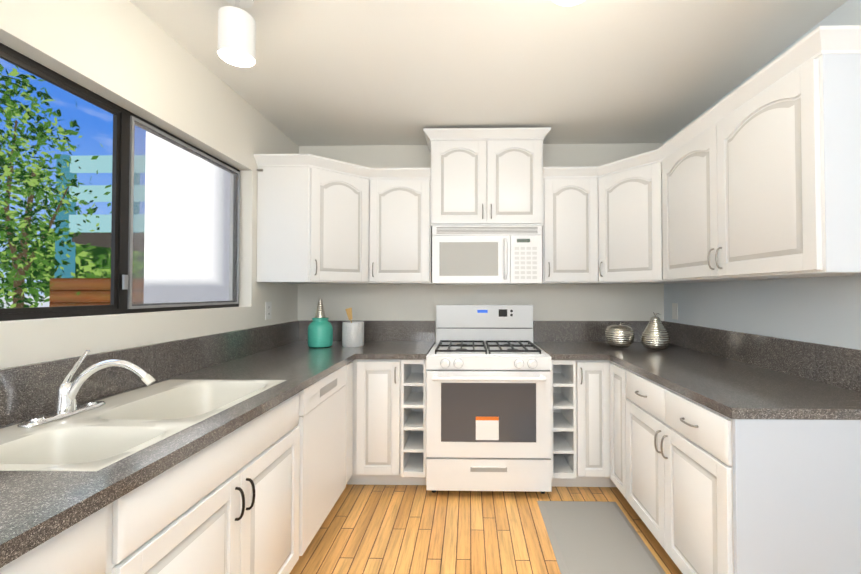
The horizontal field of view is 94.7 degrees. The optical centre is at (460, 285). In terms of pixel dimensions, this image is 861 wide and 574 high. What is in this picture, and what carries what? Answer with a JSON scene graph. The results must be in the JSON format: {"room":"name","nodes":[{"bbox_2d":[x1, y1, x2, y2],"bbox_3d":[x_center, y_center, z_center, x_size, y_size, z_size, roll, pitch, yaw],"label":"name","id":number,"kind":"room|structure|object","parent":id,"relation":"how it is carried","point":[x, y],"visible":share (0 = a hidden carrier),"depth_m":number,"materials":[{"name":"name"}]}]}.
{"room":"kitchen","nodes":[
{"label":"kitchen","id":0,"kind":"room"},
{"bbox_2d":[0,0,298,368],"bbox_3d":[-1.403,0.103,0.920,0.140,2.500,4.400,0,-1,1],"label":"wall","id":1,"kind":"structure","parent":0,"point":[130,56],"depth_m":1.66,"materials":[{"name":"white paint"}]},
{"bbox_2d":[0,43,239,320],"bbox_3d":[-1.397,-0.309,1.645,0.042,0.850,1.636,0,-1,1],"label":"sliding window","id":2,"kind":"structure","parent":1,"relation":"in","point":[125,122],"depth_m":1.71,"materials":[{"name":"brown metal"}]},
{"bbox_2d":[265,302,271,319],"bbox_3d":[-1.293,0.167,2.657,0.007,0.116,0.072,0,-1,1],"label":"electrical outlet","id":3,"kind":"object","parent":1,"relation":"attached to","point":[268,307],"visible":1,"depth_m":2.65,"materials":[{"name":"white plastic"}]},
{"bbox_2d":[298,143,663,342],"bbox_3d":[0.144,0.141,3.158,3.140,2.500,0.140,0,-1,1],"label":"wall","id":4,"kind":"structure","parent":0,"point":[548,302],"depth_m":3.09,"materials":[{"name":"white paint"}]},
{"bbox_2d":[254,154,377,283],"bbox_3d":[-0.938,-0.420,2.812,0.708,0.801,0.614,0,-1,1],"label":"upper cabinet","id":5,"kind":"object","parent":4,"relation":"attached to","point":[281,181],"depth_m":2.52,"materials":[{"name":"white wood"}]},
{"bbox_2d":[306,173,357,272],"bbox_3d":[-0.800,-0.392,2.641,0.302,0.598,0.280,0,-1,1],"label":"door","id":6,"kind":"structure","parent":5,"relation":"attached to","point":[331,198],"depth_m":2.60,"materials":[{"name":"white wood"}]},
{"bbox_2d":[378,165,433,283],"bbox_3d":[-0.448,-0.418,2.920,0.482,0.801,0.377,0,-1,1],"label":"upper cabinet","id":7,"kind":"object","parent":4,"relation":"attached to","point":[405,195],"depth_m":2.77,"materials":[{"name":"white wood"}]},
{"bbox_2d":[430,127,545,225],"bbox_3d":[0.185,-0.751,2.922,0.784,0.667,0.358,0,-1,1],"label":"upper cabinet","id":8,"kind":"object","parent":4,"relation":"attached to","point":[483,176],"depth_m":2.74,"materials":[{"name":"white wood"}]},
{"bbox_2d":[432,226,541,284],"bbox_3d":[0.182,-0.209,2.865,0.747,0.393,0.449,0,-1,1],"label":"over-the-range microwave","id":9,"kind":"object","parent":8,"relation":"attached to","point":[486,255],"visible":1,"depth_m":2.69,"materials":[{"name":"white"}]},
{"bbox_2d":[541,165,589,283],"bbox_3d":[0.787,-0.418,2.892,0.422,0.801,0.382,0,-1,1],"label":"upper cabinet","id":10,"kind":"object","parent":4,"relation":"attached to","point":[565,190],"depth_m":2.75,"materials":[{"name":"white wood"}]},
{"bbox_2d":[290,484,682,573],"bbox_3d":[0.097,1.303,0.869,2.860,0.100,4.400,0,-1,1],"label":"floor","id":11,"kind":"structure","parent":0,"point":[392,529],"depth_m":2.03,"materials":[{"name":"brown wood"}]},
{"bbox_2d":[0,477,155,573],"bbox_3d":[-1.024,0.837,0.580,0.626,0.820,0.595,0,-1,1],"label":"base cabinet","id":12,"kind":"object","parent":11,"relation":"on","point":[120,537],"depth_m":0.81,"materials":[{"name":"white wood"}]},
{"bbox_2d":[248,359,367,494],"bbox_3d":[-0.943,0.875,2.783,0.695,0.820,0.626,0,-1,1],"label":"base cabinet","id":13,"kind":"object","parent":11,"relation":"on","point":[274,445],"depth_m":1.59,"materials":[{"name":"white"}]},
{"bbox_2d":[0,320,371,567],"bbox_3d":[-0.994,0.339,1.247,0.660,0.195,3.718,0,-1,1],"label":"countertop","id":14,"kind":"structure","parent":13,"relation":"on","point":[36,506],"depth_m":1.25,"materials":[{"name":"grey stone"}]},
{"bbox_2d":[17,350,155,427],"bbox_3d":[-1.121,0.300,1.226,0.270,0.198,0.240,0,-1,1],"label":"chrome faucet","id":15,"kind":"object","parent":14,"relation":"on","point":[67,389],"visible":1,"depth_m":1.23,"materials":[{"name":"silver metal"}]},
{"bbox_2d":[0,379,285,471],"bbox_3d":[-1.023,0.488,1.282,0.513,0.172,0.875,0,-1,1],"label":"double-bowl sink","id":16,"kind":"object","parent":14,"relation":"in","point":[115,428],"visible":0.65,"depth_m":1.12,"materials":[{"name":"white porcelain enamel"}]},
{"bbox_2d":[308,299,332,347],"bbox_3d":[-0.985,0.260,2.774,0.166,0.334,0.166,0,-1,1],"label":"ceramic jar","id":17,"kind":"object","parent":14,"relation":"on","point":[320,331],"visible":1,"depth_m":2.72,"materials":[{"name":"teal ceramic"}]},
{"bbox_2d":[342,308,363,346],"bbox_3d":[-0.765,0.292,2.814,0.150,0.271,0.150,0,-1,1],"label":"utensil cup","id":18,"kind":"object","parent":14,"relation":"on","point":[352,333],"visible":1,"depth_m":2.75,"materials":[{"name":"white ceramic"}]},
{"bbox_2d":[360,321,434,359],"bbox_3d":[-0.419,0.365,2.765,0.426,0.195,0.658,0,-1,1],"label":"countertop","id":19,"kind":"structure","parent":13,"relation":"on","point":[392,340],"depth_m":3.07,"materials":[{"name":"grey stone"}]},
{"bbox_2d":[297,364,346,555],"bbox_3d":[-0.960,0.863,2.012,0.580,0.819,0.606,0,-1,1],"label":"dishwasher","id":20,"kind":"object","parent":11,"relation":"on","point":[322,425],"visible":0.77,"depth_m":1.91,"materials":[{"name":"white metal"}]},
{"bbox_2d":[364,359,419,484],"bbox_3d":[-0.497,0.875,2.773,0.297,0.820,0.626,0,-1,1],"label":"base cabinet","id":21,"kind":"object","parent":11,"relation":"on","point":[392,401],"depth_m":2.46,"materials":[{"name":"white wood"}]},
{"bbox_2d":[426,305,551,493],"bbox_3d":[0.174,0.712,2.678,0.756,1.142,0.730,0,-1,1],"label":"gas range","id":22,"kind":"object","parent":11,"relation":"on","point":[488,410],"visible":1,"depth_m":2.38,"materials":[{"name":"white metal"}]},
{"bbox_2d":[550,360,603,486],"bbox_3d":[0.816,0.874,2.746,0.229,0.820,0.626,0,-1,1],"label":"base cabinet","id":23,"kind":"object","parent":11,"relation":"on","point":[577,430],"depth_m":2.44,"materials":[{"name":"white wood"}]},
{"bbox_2d":[537,501,665,573],"bbox_3d":[0.665,1.255,1.522,0.460,0.015,1.628,0,-1,1],"label":"floor mat","id":24,"kind":"object","parent":11,"relation":"on","point":[593,537],"visible":1,"depth_m":1.95,"materials":[{"name":"grey fabric"}]},
{"bbox_2d":[600,360,627,500],"bbox_3d":[1.215,0.866,2.272,0.677,0.820,0.337,0,-1,1],"label":"base cabinet","id":25,"kind":"object","parent":11,"relation":"on","point":[613,377],"depth_m":2.34,"materials":[{"name":"white wood"}]},
{"bbox_2d":[533,321,603,359],"bbox_3d":[0.728,0.365,2.741,0.340,0.195,0.658,0,-1,1],"label":"countertop","id":26,"kind":"structure","parent":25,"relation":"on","point":[561,340],"depth_m":3.04,"materials":[{"name":"grey stone"}]},
{"bbox_2d":[620,365,860,573],"bbox_3d":[1.219,0.857,1.749,0.646,0.820,0.926,0,-1,1],"label":"base cabinet","id":27,"kind":"object","parent":11,"relation":"on","point":[703,489],"depth_m":1.30,"materials":[{"name":"white wood"}]},
{"bbox_2d":[596,321,860,419],"bbox_3d":[1.219,0.355,2.176,0.666,0.195,1.768,0,-1,1],"label":"countertop","id":28,"kind":"structure","parent":27,"relation":"on","point":[734,374],"depth_m":1.74,"materials":[{"name":"grey stone"}]},
{"bbox_2d":[604,322,634,347],"bbox_3d":[1.095,0.338,2.730,0.194,0.172,0.194,0,-1,1],"label":"apple","id":29,"kind":"object","parent":28,"relation":"on","point":[620,335],"visible":1,"depth_m":2.66,"materials":[{"name":"silver metal"}]},
{"bbox_2d":[641,312,669,349],"bbox_3d":[1.300,0.300,2.641,0.178,0.247,0.178,0,-1,1],"label":"pear","id":30,"kind":"object","parent":28,"relation":"on","point":[655,335],"visible":1,"depth_m":2.58,"materials":[{"name":"silver metal"}]},
{"bbox_2d":[129,0,847,145],"bbox_3d":[0.097,-1.197,0.911,3.140,0.100,4.680,0,-1,1],"label":"ceiling","id":31,"kind":"structure","parent":0,"point":[356,72],"depth_m":1.98,"materials":[{"name":"white paint"}]},
{"bbox_2d":[218,0,255,67],"bbox_3d":[-0.865,-1.007,1.528,0.128,0.257,0.128,0,-1,1],"label":"spotlight","id":32,"kind":"object","parent":31,"relation":"attached to","point":[236,35],"visible":1,"depth_m":1.49,"materials":[{"name":"white painted metal"}]},
{"bbox_2d":[552,0,583,5],"bbox_3d":[0.408,-1.095,1.448,0.208,0.083,0.208,0,-1,1],"label":"dome light","id":33,"kind":"object","parent":31,"relation":"attached to","point":[567,2],"visible":1,"depth_m":1.48,"materials":[{"name":"white"}]},
{"bbox_2d":[663,0,860,349],"bbox_3d":[1.597,0.102,0.858,0.140,2.500,4.400,0,-1,1],"label":"wall","id":34,"kind":"structure","parent":0,"point":[823,310],"depth_m":1.90,"materials":[{"name":"white paint"}]},
{"bbox_2d":[590,149,657,283],"bbox_3d":[1.229,-0.421,2.704,0.667,0.801,0.739,0,-1,1],"label":"upper cabinet","id":35,"kind":"object","parent":34,"relation":"attached to","point":[623,192],"depth_m":2.58,"materials":[{"name":"white wood"}]},
{"bbox_2d":[672,303,677,319],"bbox_3d":[1.564,0.187,2.888,0.008,0.116,0.072,0,-1,1],"label":"light switch","id":36,"kind":"object","parent":34,"relation":"attached to","point":[674,310],"visible":1,"depth_m":2.88,"materials":[{"name":"white plastic"}]},
{"bbox_2d":[658,25,860,283],"bbox_3d":[1.359,-0.435,1.881,0.374,0.801,1.125,0,-1,1],"label":"upper cabinet","id":37,"kind":"object","parent":34,"relation":"attached to","point":[757,176],"depth_m":1.51,"materials":[{"name":"white wood"}]},
{"label":"outside","id":38,"kind":"structure","parent":0,"visible":0},
{"bbox_2d":[0,64,229,307],"bbox_3d":[-21.146,0.376,13.530,39.859,6.214,60.000,0,-1,1],"label":"scenery","id":39,"kind":"structure","parent":38,"point":[80,256],"depth_m":4.14,"materials":[{"name":"green plant"}]}
]}

